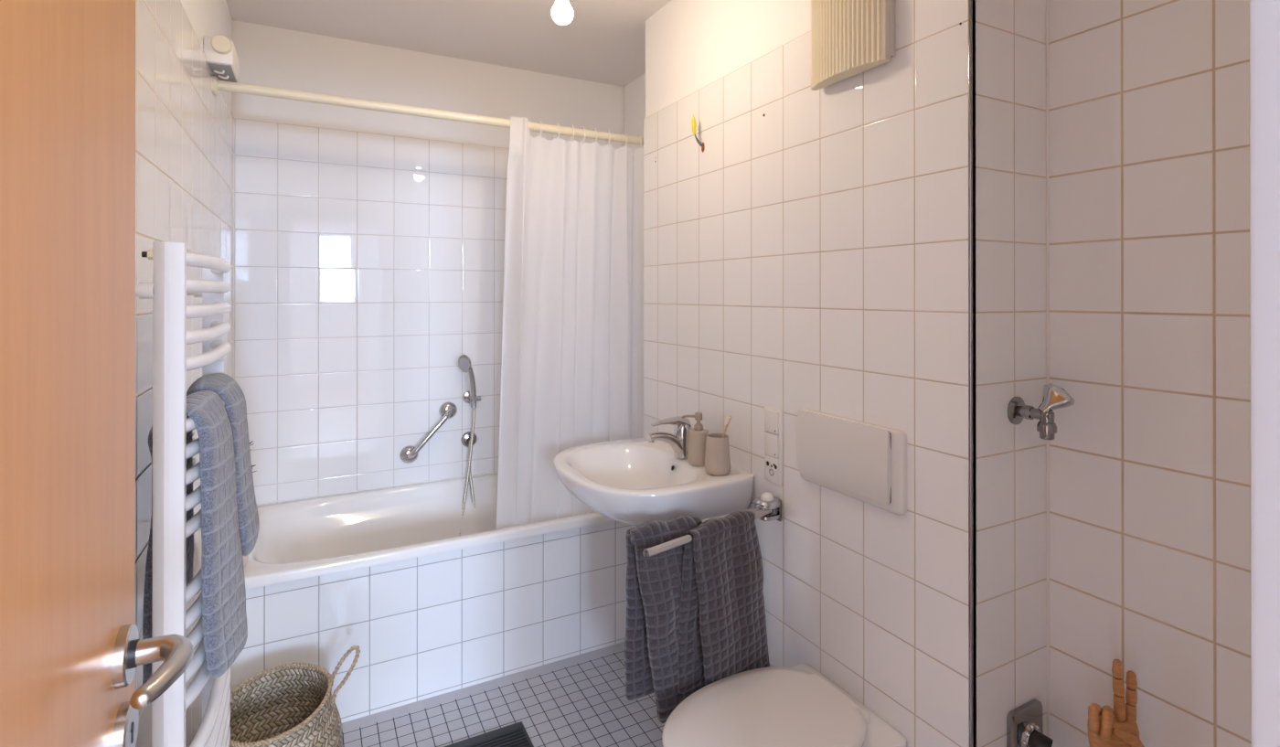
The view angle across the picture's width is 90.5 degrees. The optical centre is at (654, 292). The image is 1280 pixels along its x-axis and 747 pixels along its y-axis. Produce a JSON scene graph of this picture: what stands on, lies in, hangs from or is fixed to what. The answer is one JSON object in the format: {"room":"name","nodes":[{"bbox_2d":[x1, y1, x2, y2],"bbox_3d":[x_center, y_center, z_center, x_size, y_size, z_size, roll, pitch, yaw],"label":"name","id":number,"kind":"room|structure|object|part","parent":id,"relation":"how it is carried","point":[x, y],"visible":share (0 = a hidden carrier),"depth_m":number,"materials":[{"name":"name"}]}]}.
{"room":"bathroom","nodes":[
{"label":"bathroom","id":0,"kind":"room"},
{"bbox_2d":[134,0,233,746],"bbox_3d":[-1.069,0.149,1.259,0.120,2.513,2.902,0,0,-28],"label":"wall","id":1,"kind":"structure","parent":0,"point":[184,131],"depth_m":1.49,"materials":[{"name":"tile"}]},
{"bbox_2d":[135,241,231,746],"bbox_3d":[-0.885,0.600,1.186,0.137,1.352,0.538,0,0,-28],"label":"towel radiator","id":2,"kind":"object","parent":1,"relation":"attached to","point":[169,288],"visible":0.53,"depth_m":0.97,"materials":[{"name":"white metal"}]},
{"bbox_3d":[-0.746,0.599,0.974,0.039,1.352,0.033,0,0,-28],"label":"post","id":3,"kind":"part","parent":2,"relation":"part of","materials":[{"name":"white metal"}]},
{"bbox_2d":[142,390,247,682],"bbox_3d":[-0.798,0.426,1.101,0.145,0.496,0.215,0,0,-28],"label":"bath towel","id":4,"kind":"object","parent":2,"relation":"hanging from","point":[224,599],"visible":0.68,"depth_m":1.06,"materials":[{"name":"grey fabric"}]},
{"bbox_3d":[-0.986,0.600,1.419,0.039,1.352,0.033,0,0,-28],"label":"post","id":5,"kind":"part","parent":2,"relation":"part of","materials":[{"name":"white metal"}]},
{"bbox_2d":[185,373,259,585],"bbox_3d":[-0.897,0.401,1.303,0.142,0.463,0.250,0,0,-28],"label":"bath towel","id":6,"kind":"object","parent":2,"relation":"hanging from","point":[226,388],"visible":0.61,"depth_m":1.25,"materials":[{"name":"grey fabric"}]},
{"bbox_2d":[202,34,239,82],"bbox_3d":[-1.359,-0.726,1.992,0.075,0.097,0.206,0,0,-28],"label":"reel","id":7,"kind":"object","parent":1,"relation":"attached to","point":[222,61],"visible":0.97,"depth_m":1.92,"materials":[{"name":"white plastic"}]},
{"bbox_2d":[231,20,624,506],"bbox_3d":[-0.874,0.153,3.080,2.151,2.513,0.120,0,0,-28],"label":"wall","id":8,"kind":"structure","parent":0,"point":[369,245],"depth_m":2.80,"materials":[{"name":"tile"}]},
{"bbox_2d":[233,117,234,381],"bbox_3d":[-1.703,0.081,2.565,0.007,1.574,0.007,0,0,-28],"label":"trim","id":9,"kind":"structure","parent":8,"relation":"attached to","point":[233,118],"depth_m":2.56,"materials":[{"name":"white plastic"}]},
{"bbox_2d":[256,471,498,505],"bbox_3d":[-0.933,0.870,2.978,1.751,0.008,0.008,0,0,-28],"label":"trim","id":10,"kind":"structure","parent":8,"relation":"attached to","point":[320,496],"depth_m":2.80,"materials":[{"name":"white plastic"}]},
{"bbox_2d":[399,401,457,463],"bbox_3d":[-1.025,0.642,2.893,0.250,0.265,0.065,0,0,-28],"label":"grab rail","id":11,"kind":"object","parent":8,"relation":"attached to","point":[448,410],"visible":1,"depth_m":2.87,"materials":[{"name":"silver metal"}]},
{"bbox_3d":[-1.024,0.642,2.892,0.198,0.212,0.062,0,0,-28],"label":"rail","id":12,"kind":"part","parent":11,"relation":"part of","materials":[{"name":"silver metal"}]},
{"bbox_2d":[458,354,480,536],"bbox_3d":[-0.861,0.782,2.929,0.118,0.998,0.158,0,0,-28],"label":"shower","id":13,"kind":"object","parent":8,"relation":"attached to","point":[469,439],"visible":0.71,"depth_m":2.94,"materials":[{"name":"silver metal"}]},
{"bbox_2d":[461,431,477,447],"bbox_3d":[-0.873,0.695,2.994,0.072,0.072,0.032,0,0,-28],"label":"wall outlet","id":14,"kind":"object","parent":13,"relation":"attached to","point":[465,438],"depth_m":2.99,"materials":[{"name":"silver metal"}]},
{"bbox_3d":[-0.848,0.427,2.933,0.032,0.220,0.075,0,0,16],"label":"handle","id":15,"kind":"part","parent":13,"relation":"part of","materials":[{"name":"silver metal"}]},
{"bbox_2d":[229,521,637,723],"bbox_3d":[-0.582,1.157,2.326,1.751,0.503,0.020,0,0,-28],"label":"wall","id":16,"kind":"structure","parent":0,"point":[424,627],"depth_m":2.23,"materials":[{"name":"tile"}]},
{"bbox_2d":[225,0,670,86],"bbox_3d":[-0.238,-1.156,1.783,2.237,0.100,3.072,0,0,-28],"label":"ceiling","id":17,"kind":"structure","parent":0,"point":[603,41],"depth_m":2.65,"materials":[{"name":"white paint"}]},
{"bbox_2d":[551,0,573,24],"bbox_3d":[-0.258,-0.928,1.772,0.070,0.357,0.070,0,0,-28],"label":"pendant bulb","id":18,"kind":"object","parent":17,"relation":"hanging from","point":[561,12],"visible":1,"depth_m":1.75,"materials":[{"name":"white glass"}]},
{"bbox_2d":[341,641,665,746],"bbox_3d":[-0.252,1.457,1.697,1.937,0.100,3.102,0,0,-28],"label":"floor","id":19,"kind":"structure","parent":0,"point":[580,700],"depth_m":2.12,"materials":[{"name":"tile"}]},
{"bbox_2d":[229,645,360,746],"bbox_3d":[-1.020,1.218,1.701,0.334,0.370,0.370,0,0,-2],"label":"seagrass basket","id":20,"kind":"object","parent":19,"relation":"on","point":[287,705],"visible":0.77,"depth_m":1.82,"materials":[{"name":"wicker"}]},
{"bbox_3d":[-0.898,1.090,1.811,0.060,0.114,0.120,0,0,16],"label":"handle","id":21,"kind":"part","parent":20,"relation":"part of","materials":[{"name":"wicker"}]},
{"bbox_2d":[243,473,615,589],"bbox_3d":[-0.751,1.083,2.639,1.747,0.420,0.766,0,0,-28],"label":"bathtub","id":22,"kind":"object","parent":19,"relation":"on","point":[300,539],"visible":0.24,"depth_m":2.65,"materials":[{"name":"white ceramic"}]},
{"bbox_2d":[443,721,533,746],"bbox_3d":[-0.475,1.400,1.647,0.477,0.010,0.716,0,0,-28],"label":"bath mat","id":23,"kind":"object","parent":19,"relation":"on","point":[516,734],"visible":1,"depth_m":1.99,"materials":[{"name":"black fabric"}]},
{"bbox_3d":[0.871,1.221,1.148,0.245,0.368,0.280,0,0,-28],"label":"stool","id":24,"kind":"object","parent":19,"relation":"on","visible":0},
{"bbox_2d":[1087,658,1144,746],"bbox_3d":[0.858,0.864,1.190,0.112,0.344,0.085,0,0,-28],"label":"wooden hand","id":25,"kind":"object","parent":24,"relation":"on","point":[1104,729],"visible":1,"depth_m":1.19,"materials":[{"name":"brown wood"}]},
{"bbox_2d":[624,73,645,149],"bbox_3d":[0.074,0.153,3.081,0.120,2.513,0.778,0,0,-28],"label":"wall","id":26,"kind":"structure","parent":0,"point":[634,91],"depth_m":3.29,"materials":[{"name":"white paint"}]},
{"bbox_2d":[211,74,643,145],"bbox_3d":[-0.646,-0.662,2.448,1.751,0.065,0.060,0,0,-28],"label":"shower curtain rod","id":27,"kind":"object","parent":26,"relation":"attached to","point":[217,85],"visible":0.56,"depth_m":2.28,"materials":[{"name":"beige plastic"}]},
{"bbox_2d":[496,116,643,529],"bbox_3d":[-0.266,0.125,2.639,0.773,1.621,0.088,0,0,-28],"label":"shower curtain","id":28,"kind":"object","parent":27,"relation":"hanging from","point":[572,365],"visible":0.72,"depth_m":2.57,"materials":[{"name":"white fabric"}]},
{"bbox_2d":[643,0,1046,746],"bbox_3d":[0.507,0.151,2.049,0.470,2.513,1.452,0,0,-28],"label":"wall","id":29,"kind":"structure","parent":0,"point":[813,255],"depth_m":1.52,"materials":[{"name":"tile"}]},
{"bbox_2d":[553,437,754,526],"bbox_3d":[-0.054,0.638,2.065,0.500,0.170,0.644,0,0,-28],"label":"washbasin","id":30,"kind":"object","parent":29,"relation":"attached to","point":[636,482],"visible":0.87,"depth_m":1.91,"materials":[{"name":"white ceramic"}]},
{"bbox_2d":[646,416,691,458],"bbox_3d":[0.048,0.485,2.117,0.160,0.136,0.054,0,0,-28],"label":"mixer tap","id":31,"kind":"object","parent":30,"relation":"on","point":[678,442],"visible":0.94,"depth_m":2.11,"materials":[{"name":"silver metal"}]},
{"bbox_3d":[0.042,0.503,2.113,0.144,0.086,0.046,0,0,-28],"label":"spout","id":32,"kind":"part","parent":31,"relation":"part of","materials":[{"name":"silver metal"}]},
{"bbox_3d":[0.049,0.442,2.117,0.134,0.049,0.050,0,0,-28],"label":"lever","id":33,"kind":"part","parent":31,"relation":"part of","materials":[{"name":"silver metal"}]},
{"bbox_2d":[681,412,708,466],"bbox_3d":[0.137,0.471,2.052,0.079,0.163,0.073,0,0,-28],"label":"soap dispenser","id":34,"kind":"object","parent":30,"relation":"on","point":[697,435],"visible":0.96,"depth_m":2.02,"materials":[{"name":"beige ceramic"}]},
{"bbox_2d":[687,427,708,466],"bbox_3d":[0.141,0.498,2.053,0.071,0.109,0.071,0,0,-28],"label":"bottle","id":35,"kind":"object","parent":34,"relation":"attached to","point":[697,436],"depth_m":2.02,"materials":[{"name":"beige ceramic"}]},
{"bbox_2d":[704,433,730,475],"bbox_3d":[0.193,0.495,1.949,0.081,0.114,0.081,0,0,-28],"label":"tumbler","id":36,"kind":"object","parent":30,"relation":"on","point":[717,455],"visible":0.98,"depth_m":1.92,"materials":[{"name":"beige ceramic"}]},
{"bbox_2d":[720,415,732,437],"bbox_3d":[0.201,0.456,1.943,0.069,0.161,0.018,0,0,13],"label":"toothbrush","id":37,"kind":"object","parent":36,"relation":"in","point":[729,418],"visible":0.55,"depth_m":1.94,"materials":[{"name":"brown wood"}]},
{"bbox_2d":[691,114,704,152],"bbox_3d":[0.147,-0.548,2.186,0.044,0.131,0.024,0,0,-9],"label":"wires","id":38,"kind":"object","parent":29,"relation":"attached to","point":[693,124],"visible":1,"depth_m":2.18,"materials":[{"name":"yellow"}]},
{"bbox_2d":[629,491,781,558],"bbox_3d":[0.143,0.614,1.698,0.510,0.080,0.113,0,0,-40],"label":"towel rack","id":39,"kind":"object","parent":29,"relation":"attached to","point":[769,507],"visible":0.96,"depth_m":1.76,"materials":[{"name":"silver metal"}]},
{"bbox_2d":[624,513,705,723],"bbox_3d":[0.044,0.834,1.645,0.239,0.500,0.095,0,0,-32],"label":"hand towel","id":40,"kind":"object","parent":39,"relation":"hanging from","point":[654,584],"visible":0.71,"depth_m":1.60,"materials":[{"name":"grey fabric"}]},
{"bbox_3d":[0.132,0.619,1.704,0.436,0.021,0.021,0,0,-31],"label":"arm","id":41,"kind":"part","parent":39,"relation":"part of","materials":[{"name":"silver metal"}]},
{"bbox_3d":[0.152,0.619,1.653,0.459,0.021,0.021,0,0,-41],"label":"arm","id":42,"kind":"part","parent":39,"relation":"part of","materials":[{"name":"silver metal"}]},
{"bbox_2d":[678,508,768,695],"bbox_3d":[0.188,0.824,1.679,0.294,0.473,0.073,0,0,-41],"label":"hand towel","id":43,"kind":"object","parent":39,"relation":"hanging from","point":[723,579],"visible":0.97,"depth_m":1.63,"materials":[{"name":"grey fabric"}]},
{"bbox_3d":[0.322,0.583,1.819,0.038,0.018,0.038,0,0,-28],"label":"knob","id":44,"kind":"part","parent":39,"relation":"part of","materials":[{"name":"white plastic"}]},
{"bbox_3d":[0.348,0.623,1.834,0.012,0.062,0.053,0,0,-28],"label":"wall plate","id":45,"kind":"part","parent":39,"relation":"part of","materials":[{"name":"silver metal"}]},
{"bbox_2d":[764,405,783,486],"bbox_3d":[0.343,0.444,1.843,0.014,0.216,0.078,0,0,-28],"label":"switch panel","id":46,"kind":"object","parent":29,"relation":"attached to","point":[773,418],"visible":1,"depth_m":1.83,"materials":[{"name":"white plastic"}]},
{"bbox_2d":[764,431,778,458],"bbox_3d":[0.339,0.443,1.843,0.008,0.065,0.060,0,0,-28],"label":"rocker switch","id":47,"kind":"object","parent":46,"relation":"attached to","point":[771,438],"depth_m":1.84,"materials":[{"name":"white plastic"}]},
{"bbox_2d":[764,408,778,435],"bbox_3d":[0.339,0.375,1.843,0.008,0.065,0.060,0,0,-28],"label":"rocker switch","id":48,"kind":"object","parent":46,"relation":"attached to","point":[771,415],"depth_m":1.84,"materials":[{"name":"white plastic"}]},
{"bbox_2d":[765,455,778,482],"bbox_3d":[0.341,0.511,1.844,0.004,0.066,0.062,0,0,-28],"label":"socket","id":49,"kind":"object","parent":46,"relation":"attached to","point":[772,462],"depth_m":1.84,"materials":[{"name":"white plastic"}]},
{"bbox_2d":[661,662,906,746],"bbox_3d":[0.263,1.150,1.453,0.521,0.367,0.348,0,0,-28],"label":"toilet","id":50,"kind":"object","parent":29,"relation":"attached to","point":[797,705],"visible":1,"depth_m":1.45,"materials":[{"name":"white ceramic"}]},
{"bbox_2d":[796,408,906,515],"bbox_3d":[0.476,0.411,1.579,0.029,0.191,0.344,0,0,-28],"label":"flush plate","id":51,"kind":"object","parent":29,"relation":"attached to","point":[864,462],"visible":1,"depth_m":1.54,"materials":[{"name":"white plastic"}]},
{"bbox_2d":[810,0,895,90],"bbox_3d":[0.469,-0.689,1.558,0.063,0.315,0.251,0,0,-28],"label":"wall lamp","id":52,"kind":"object","parent":29,"relation":"attached to","point":[849,37],"visible":1,"depth_m":1.52,"materials":[{"name":"beige plastic"}]},
{"bbox_2d":[968,0,973,746],"bbox_3d":[0.645,0.149,1.298,0.008,2.509,0.008,0,0,-28],"label":"trim","id":53,"kind":"structure","parent":29,"relation":"attached to","point":[970,2],"depth_m":1.29,"materials":[{"name":"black metal"}]},
{"bbox_2d":[1006,698,1052,746],"bbox_3d":[0.814,0.955,1.351,0.110,0.117,0.064,0,0,-28],"label":"drain fitting","id":54,"kind":"object","parent":29,"relation":"attached to","point":[1024,722],"visible":1,"depth_m":1.35,"materials":[{"name":"silver metal"}]},
{"bbox_2d":[1029,730,1052,746],"bbox_3d":[0.818,0.955,1.343,0.042,0.043,0.040,0,0,40],"label":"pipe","id":55,"kind":"object","parent":54,"relation":"attached to","point":[1037,739],"depth_m":1.34,"materials":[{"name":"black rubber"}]},
{"bbox_2d":[1007,382,1074,439],"bbox_3d":[0.813,0.244,1.330,0.062,0.117,0.118,0,0,-41],"label":"water tap","id":56,"kind":"object","parent":29,"relation":"attached to","point":[1054,397],"visible":1,"depth_m":1.30,"materials":[{"name":"silver metal"}]},
{"bbox_2d":[1036,421,1056,439],"bbox_3d":[0.811,0.284,1.312,0.036,0.036,0.036,0,0,-28],"label":"outlet","id":57,"kind":"object","parent":56,"relation":"attached to","point":[1047,430],"depth_m":1.30,"materials":[{"name":"silver metal"}]},
{"bbox_3d":[0.829,0.219,1.304,0.058,0.067,0.059,0,0,-10],"label":"handle","id":58,"kind":"part","parent":56,"relation":"part of","materials":[{"name":"silver metal"}]},
{"bbox_2d":[1045,0,1049,737],"bbox_3d":[0.881,0.150,1.423,0.006,2.509,0.006,0,0,-28],"label":"trim","id":59,"kind":"structure","parent":29,"relation":"attached to","point":[1047,1],"depth_m":1.42,"materials":[{"name":"white plastic"}]},
{"bbox_2d":[1048,0,1251,746],"bbox_3d":[1.094,0.149,1.158,0.120,2.513,0.673,0,0,-28],"label":"wall","id":60,"kind":"structure","parent":0,"point":[1149,100],"depth_m":1.25,"materials":[{"name":"tile"}]},
{"bbox_3d":[0.461,0.147,0.376,1.977,2.513,0.105,0,0,-28],"label":"wall","id":61,"kind":"structure","parent":0,"visible":0},
{"bbox_2d":[0,0,193,746],"bbox_3d":[-0.357,0.407,0.356,0.098,1.977,0.631,0,0,-28],"label":"door","id":62,"kind":"structure","parent":61,"relation":"in","point":[71,649],"depth_m":0.45,"materials":[{"name":"brown wood"}]},
{"bbox_3d":[-0.437,0.331,0.561,0.117,0.024,0.054,0,0,43],"label":"handle","id":63,"kind":"part","parent":62,"relation":"part of","materials":[{"name":"silver metal"}]},
{"bbox_2d":[1249,0,1279,746],"bbox_3d":[0.086,0.371,0.171,0.834,2.065,0.132,0,0,-28],"label":"trim","id":64,"kind":"structure","parent":61,"relation":"attached to","point":[1264,15],"depth_m":0.39,"materials":[{"name":"grey paint"}]}
]}

